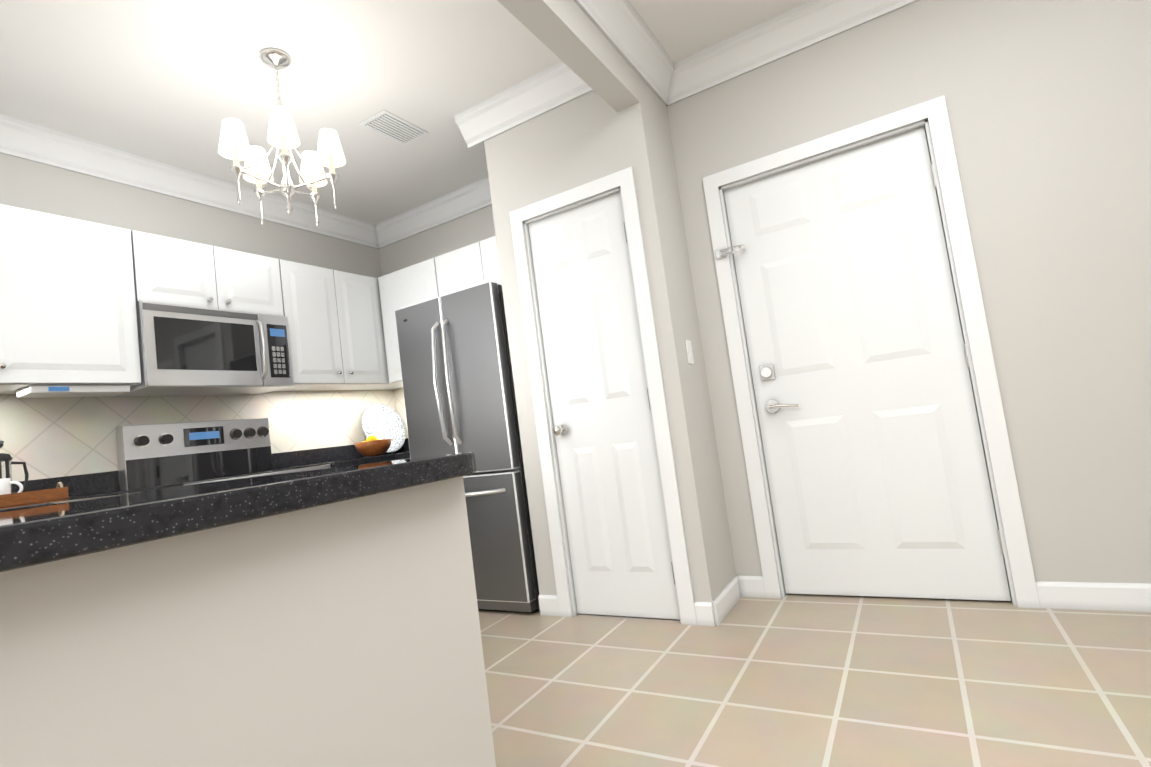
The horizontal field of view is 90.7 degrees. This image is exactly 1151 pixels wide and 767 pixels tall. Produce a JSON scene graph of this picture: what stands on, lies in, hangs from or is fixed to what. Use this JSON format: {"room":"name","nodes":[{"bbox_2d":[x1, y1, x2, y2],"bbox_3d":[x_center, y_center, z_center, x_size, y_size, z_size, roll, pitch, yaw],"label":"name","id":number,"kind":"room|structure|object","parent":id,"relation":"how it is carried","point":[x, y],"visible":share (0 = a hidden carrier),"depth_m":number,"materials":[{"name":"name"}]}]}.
{"room":"kitchen","nodes":[
{"label":"kitchen","id":0,"kind":"room"},
{"bbox_2d":[0,555,95,766],"bbox_3d":[-1.404,0.763,0.969,2.100,0.872,0.210,-10,-5,30],"label":"wall","id":1,"kind":"structure","parent":0,"point":[48,717],"depth_m":0.55,"materials":[{"name":"grey paint"}]},
{"bbox_2d":[0,153,399,496],"bbox_3d":[-2.240,0.118,3.218,0.120,2.700,3.250,-10,-5,30],"label":"wall","id":2,"kind":"structure","parent":0,"point":[32,185],"depth_m":3.25,"materials":[{"name":"grey paint"}]},
{"bbox_2d":[0,204,143,394],"bbox_3d":[-2.408,-0.356,2.613,0.334,0.770,0.542,-10,-5,30],"label":"upper cabinet","id":3,"kind":"object","parent":2,"relation":"attached to","point":[73,291],"depth_m":2.53,"materials":[{"name":"white wood"}]},
{"bbox_2d":[17,385,129,397],"bbox_3d":[-2.285,0.035,2.601,0.164,0.034,0.360,-10,-5,30],"label":"under-cabinet light","id":4,"kind":"object","parent":3,"relation":"attached to","point":[37,391],"visible":1,"depth_m":2.55,"materials":[{"name":"white plastic"}]},
{"bbox_2d":[136,231,223,309],"bbox_3d":[-2.201,-0.556,3.028,0.334,0.365,0.379,-10,-5,30],"label":"upper cabinet","id":5,"kind":"object","parent":2,"relation":"attached to","point":[172,270],"depth_m":2.95,"materials":[{"name":"white wood"}]},
{"bbox_2d":[114,301,293,396],"bbox_3d":[-2.016,-0.171,3.139,0.421,0.422,0.754,-10,-5,30],"label":"microwave","id":6,"kind":"object","parent":5,"relation":"attached to","point":[184,350],"visible":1,"depth_m":3.00,"materials":[{"name":"silver metal"}]},
{"bbox_2d":[0,113,383,248],"bbox_3d":[-2.285,-1.161,3.297,0.105,0.145,2.920,-10,-5,30],"label":"crown molding","id":7,"kind":"structure","parent":2,"relation":"attached to","point":[19,138],"depth_m":3.20,"materials":[{"name":"white wood"}]},
{"bbox_2d":[0,390,399,496],"bbox_3d":[-2.133,0.283,3.208,0.021,0.514,2.919,-10,-5,30],"label":"tile backsplash","id":8,"kind":"structure","parent":2,"relation":"attached to","point":[70,443],"depth_m":2.94,"materials":[{"name":"tile"}]},
{"bbox_2d":[220,247,287,316],"bbox_3d":[-2.009,-0.556,3.355,0.334,0.365,0.379,-10,-5,30],"label":"upper cabinet","id":9,"kind":"object","parent":2,"relation":"attached to","point":[252,283],"depth_m":3.28,"materials":[{"name":"white wood"}]},
{"bbox_2d":[276,260,347,390],"bbox_3d":[-1.792,-0.356,3.667,0.334,0.770,0.375,-10,-5,30],"label":"upper cabinet","id":10,"kind":"object","parent":2,"relation":"attached to","point":[315,322],"depth_m":3.60,"materials":[{"name":"white wood"}]},
{"bbox_2d":[328,270,391,389],"bbox_3d":[-1.603,-0.356,3.990,0.334,0.770,0.374,-10,-5,30],"label":"upper cabinet","id":11,"kind":"object","parent":2,"relation":"attached to","point":[359,302],"depth_m":3.91,"materials":[{"name":"white wood"}]},
{"bbox_2d":[84,476,495,766],"bbox_3d":[-0.341,0.613,0.828,0.100,0.872,0.560,-10,-5,30],"label":"wall","id":12,"kind":"structure","parent":0,"point":[346,633],"depth_m":0.76,"materials":[{"name":"grey paint"}]},
{"bbox_2d":[0,0,809,224],"bbox_3d":[-0.560,-1.754,-0.030,6.790,0.080,7.160,-10,-5,30],"label":"ceiling","id":13,"kind":"structure","parent":0,"point":[175,82],"depth_m":2.61,"materials":[{"name":"white paint"}]},
{"bbox_2d":[217,48,345,226],"bbox_3d":[-1.279,-1.068,2.463,0.470,0.714,0.484,-10,-5,30],"label":"chandelier","id":14,"kind":"object","parent":13,"relation":"hanging from","point":[236,148],"visible":1,"depth_m":2.44,"materials":[{"name":"silver metal"}]},
{"bbox_2d":[359,110,427,145],"bbox_3d":[-1.001,-1.407,3.148,0.200,0.012,0.320,-10,-5,30],"label":"ceiling vent","id":15,"kind":"object","parent":13,"relation":"in","point":[389,125],"visible":1,"depth_m":3.13,"materials":[{"name":"grey metal"}]},
{"bbox_2d":[379,205,495,451],"bbox_3d":[-0.630,-0.025,4.090,1.800,2.700,0.120,-10,-5,30],"label":"wall","id":16,"kind":"structure","parent":0,"point":[460,232],"depth_m":4.25,"materials":[{"name":"grey paint"}]},
{"bbox_2d":[392,388,409,451],"bbox_3d":[-1.010,0.214,4.229,0.840,0.514,0.021,-10,-5,30],"label":"tile backsplash","id":17,"kind":"structure","parent":16,"relation":"attached to","point":[400,405],"depth_m":4.43,"materials":[{"name":"tile"}]},
{"bbox_2d":[376,259,439,383],"bbox_3d":[-1.043,-0.424,4.054,0.550,0.770,0.354,-10,-5,30],"label":"upper cabinet","id":18,"kind":"object","parent":16,"relation":"attached to","point":[414,284],"depth_m":3.97,"materials":[{"name":"white wood"}]},
{"bbox_2d":[376,177,491,246],"bbox_3d":[-0.847,-1.289,4.087,1.550,0.145,0.105,-10,-5,30],"label":"crown molding","id":19,"kind":"structure","parent":16,"relation":"attached to","point":[475,196],"depth_m":4.19,"materials":[{"name":"white wood"}]},
{"bbox_2d":[432,243,479,295],"bbox_3d":[-0.666,-0.687,3.834,0.390,0.380,0.354,-10,-5,30],"label":"upper cabinet","id":20,"kind":"object","parent":16,"relation":"attached to","point":[456,270],"depth_m":3.69,"materials":[{"name":"white wood"}]},
{"bbox_2d":[476,236,501,284],"bbox_3d":[-0.334,-0.745,3.640,0.387,0.380,0.354,-10,-5,30],"label":"upper cabinet","id":21,"kind":"object","parent":16,"relation":"attached to","point":[486,250],"depth_m":3.56,"materials":[{"name":"white wood"}]},
{"bbox_2d":[497,0,639,111],"bbox_3d":[-0.329,-1.456,1.747,0.120,0.300,2.220,-10,-5,30],"label":"header beam","id":22,"kind":"structure","parent":0,"point":[570,35],"depth_m":2.26,"materials":[{"name":"grey paint"}]},
{"bbox_2d":[484,71,723,601],"bbox_3d":[0.075,-0.210,2.866,0.920,2.700,0.120,-10,-5,30],"label":"wall","id":23,"kind":"structure","parent":0,"point":[593,135],"depth_m":2.77,"materials":[{"name":"grey paint"}]},
{"bbox_2d":[454,64,587,147],"bbox_3d":[-0.299,-1.447,2.954,0.775,0.145,0.105,-10,-5,30],"label":"crown molding","id":24,"kind":"structure","parent":23,"relation":"attached to","point":[551,88],"depth_m":2.95,"materials":[{"name":"white wood"}]},
{"bbox_2d":[556,61,592,92],"bbox_3d":[-0.407,-1.516,1.856,0.105,0.145,2.110,-10,-5,30],"label":"crown molding","id":25,"kind":"structure","parent":23,"relation":"attached to","point":[561,64],"depth_m":2.78,"materials":[{"name":"white wood"}]},
{"bbox_2d":[509,166,696,625],"bbox_3d":[0.125,0.079,2.826,0.720,2.110,0.134,-10,-5,30],"label":"door frame","id":26,"kind":"structure","parent":23,"relation":"attached to","point":[622,182],"depth_m":2.80,"materials":[{"name":"white wood"}]},
{"bbox_2d":[528,192,679,619],"bbox_3d":[0.106,0.114,2.772,0.561,2.020,0.120,-10,-5,30],"label":"pantry door","id":27,"kind":"structure","parent":23,"relation":"in","point":[616,525],"depth_m":2.79,"materials":[{"name":"white wood"}]},
{"bbox_2d":[648,86,735,587],"bbox_3d":[0.623,-0.270,3.021,0.120,2.700,0.700,-10,-5,30],"label":"wall","id":28,"kind":"structure","parent":0,"point":[716,500],"depth_m":2.82,"materials":[{"name":"grey paint"}]},
{"bbox_2d":[574,0,679,102],"bbox_3d":[-0.250,-1.550,1.686,0.105,0.145,2.825,-10,-5,30],"label":"crown molding","id":29,"kind":"structure","parent":28,"relation":"attached to","point":[623,28],"depth_m":2.58,"materials":[{"name":"white wood"}]},
{"bbox_2d":[685,340,693,363],"bbox_3d":[0.549,-0.151,2.728,0.008,0.115,0.072,-10,-5,30],"label":"light switch","id":30,"kind":"object","parent":28,"relation":"attached to","point":[689,351],"visible":1,"depth_m":2.71,"materials":[{"name":"white plastic"}]},
{"bbox_2d":[702,575,745,626],"bbox_3d":[0.704,1.006,2.653,0.024,0.100,0.414,-10,-5,30],"label":"baseboard","id":31,"kind":"structure","parent":28,"relation":"attached to","point":[717,610],"depth_m":2.59,"materials":[{"name":"white wood"}]},
{"bbox_2d":[478,593,1150,766],"bbox_3d":[-0.202,0.985,-0.238,6.790,0.060,7.160,-10,-5,30],"label":"floor","id":32,"kind":"structure","parent":0,"point":[802,680],"depth_m":1.85,"materials":[{"name":"tile"}]},
{"bbox_2d":[116,418,330,489],"bbox_3d":[-1.754,0.778,2.986,0.719,1.235,0.756,-10,-5,30],"label":"range","id":33,"kind":"object","parent":32,"relation":"on","point":[185,453],"visible":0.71,"depth_m":3.09,"materials":[{"name":"silver metal"}]},
{"bbox_2d":[395,281,539,611],"bbox_3d":[-0.492,0.378,3.449,0.745,1.770,0.806,-10,-5,30],"label":"fridge","id":34,"kind":"object","parent":32,"relation":"on","point":[457,375],"visible":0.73,"depth_m":3.08,"materials":[{"name":"silver metal"}]},
{"bbox_3d":[-0.926,0.815,2.502,2.626,0.875,2.916,-10,-5,30],"label":"base cabinet","id":35,"kind":"object","parent":32,"relation":"on","visible":0},
{"bbox_2d":[0,452,475,571],"bbox_3d":[-1.617,0.352,1.307,2.778,0.040,1.080,-10,-5,30],"label":"countertop","id":36,"kind":"structure","parent":35,"relation":"on","point":[36,533],"depth_m":0.56,"materials":[{"name":"stone"}]},
{"bbox_2d":[0,482,68,506],"bbox_3d":[-2.232,0.440,2.154,0.260,0.070,0.434,-11,-5,36],"label":"tray","id":37,"kind":"object","parent":36,"relation":"on","point":[28,497],"visible":1,"depth_m":2.17,"materials":[{"name":"brown wood"}]},
{"bbox_2d":[0,478,22,494],"bbox_3d":[-2.173,0.407,2.150,0.082,0.092,0.108,-10,-5,30],"label":"mug","id":38,"kind":"object","parent":37,"relation":"on","point":[5,485],"visible":0.65,"depth_m":2.14,"materials":[{"name":"white ceramic"}]},
{"bbox_2d":[0,453,28,493],"bbox_3d":[-2.261,0.350,2.252,0.096,0.243,0.149,-10,-5,30],"label":"press","id":39,"kind":"object","parent":37,"relation":"on","point":[6,458],"visible":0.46,"depth_m":2.27,"materials":[{"name":"black plastic"}]},
{"bbox_2d":[354,435,391,456],"bbox_3d":[-1.355,0.417,3.819,0.244,0.140,0.244,-10,-5,30],"label":"fruit bowl","id":40,"kind":"object","parent":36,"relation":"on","point":[372,445],"visible":1,"depth_m":3.74,"materials":[{"name":"brown wood"}]},
{"bbox_2d":[362,403,405,452],"bbox_3d":[-1.420,0.329,4.228,0.103,0.378,0.390,-10,-5,30],"label":"decorative plate","id":41,"kind":"object","parent":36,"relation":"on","point":[381,421],"visible":0.85,"depth_m":4.25,"materials":[{"name":"white ceramic"}]},
{"bbox_2d":[667,0,1150,582],"bbox_3d":[2.355,-0.574,1.996,3.950,2.700,0.120,-10,-5,30],"label":"wall","id":42,"kind":"structure","parent":0,"point":[1049,108],"depth_m":2.24,"materials":[{"name":"grey paint"}]},
{"bbox_2d":[664,0,918,106],"bbox_3d":[2.082,-1.828,2.025,3.830,0.145,0.105,-10,-5,30],"label":"crown molding","id":43,"kind":"structure","parent":42,"relation":"attached to","point":[812,22],"depth_m":2.69,"materials":[{"name":"white wood"}]},
{"bbox_2d":[715,126,1010,600],"bbox_3d":[1.220,-0.046,2.598,0.964,2.020,0.137,-10,-5,30],"label":"entry door","id":44,"kind":"structure","parent":42,"relation":"in","point":[878,478],"depth_m":2.57,"materials":[{"name":"white wood"}]},
{"bbox_2d":[702,95,1039,607],"bbox_3d":[1.266,-0.086,2.623,1.050,2.110,0.134,-10,-5,30],"label":"door frame","id":45,"kind":"structure","parent":42,"relation":"attached to","point":[931,117],"depth_m":2.41,"materials":[{"name":"white wood"}]},
{"bbox_2d":[1035,581,1150,611],"bbox_3d":[2.981,0.625,1.552,2.735,0.100,0.014,-10,-5,30],"label":"baseboard","id":46,"kind":"structure","parent":42,"relation":"attached to","point":[1128,597],"depth_m":2.14,"materials":[{"name":"white wood"}]}
]}

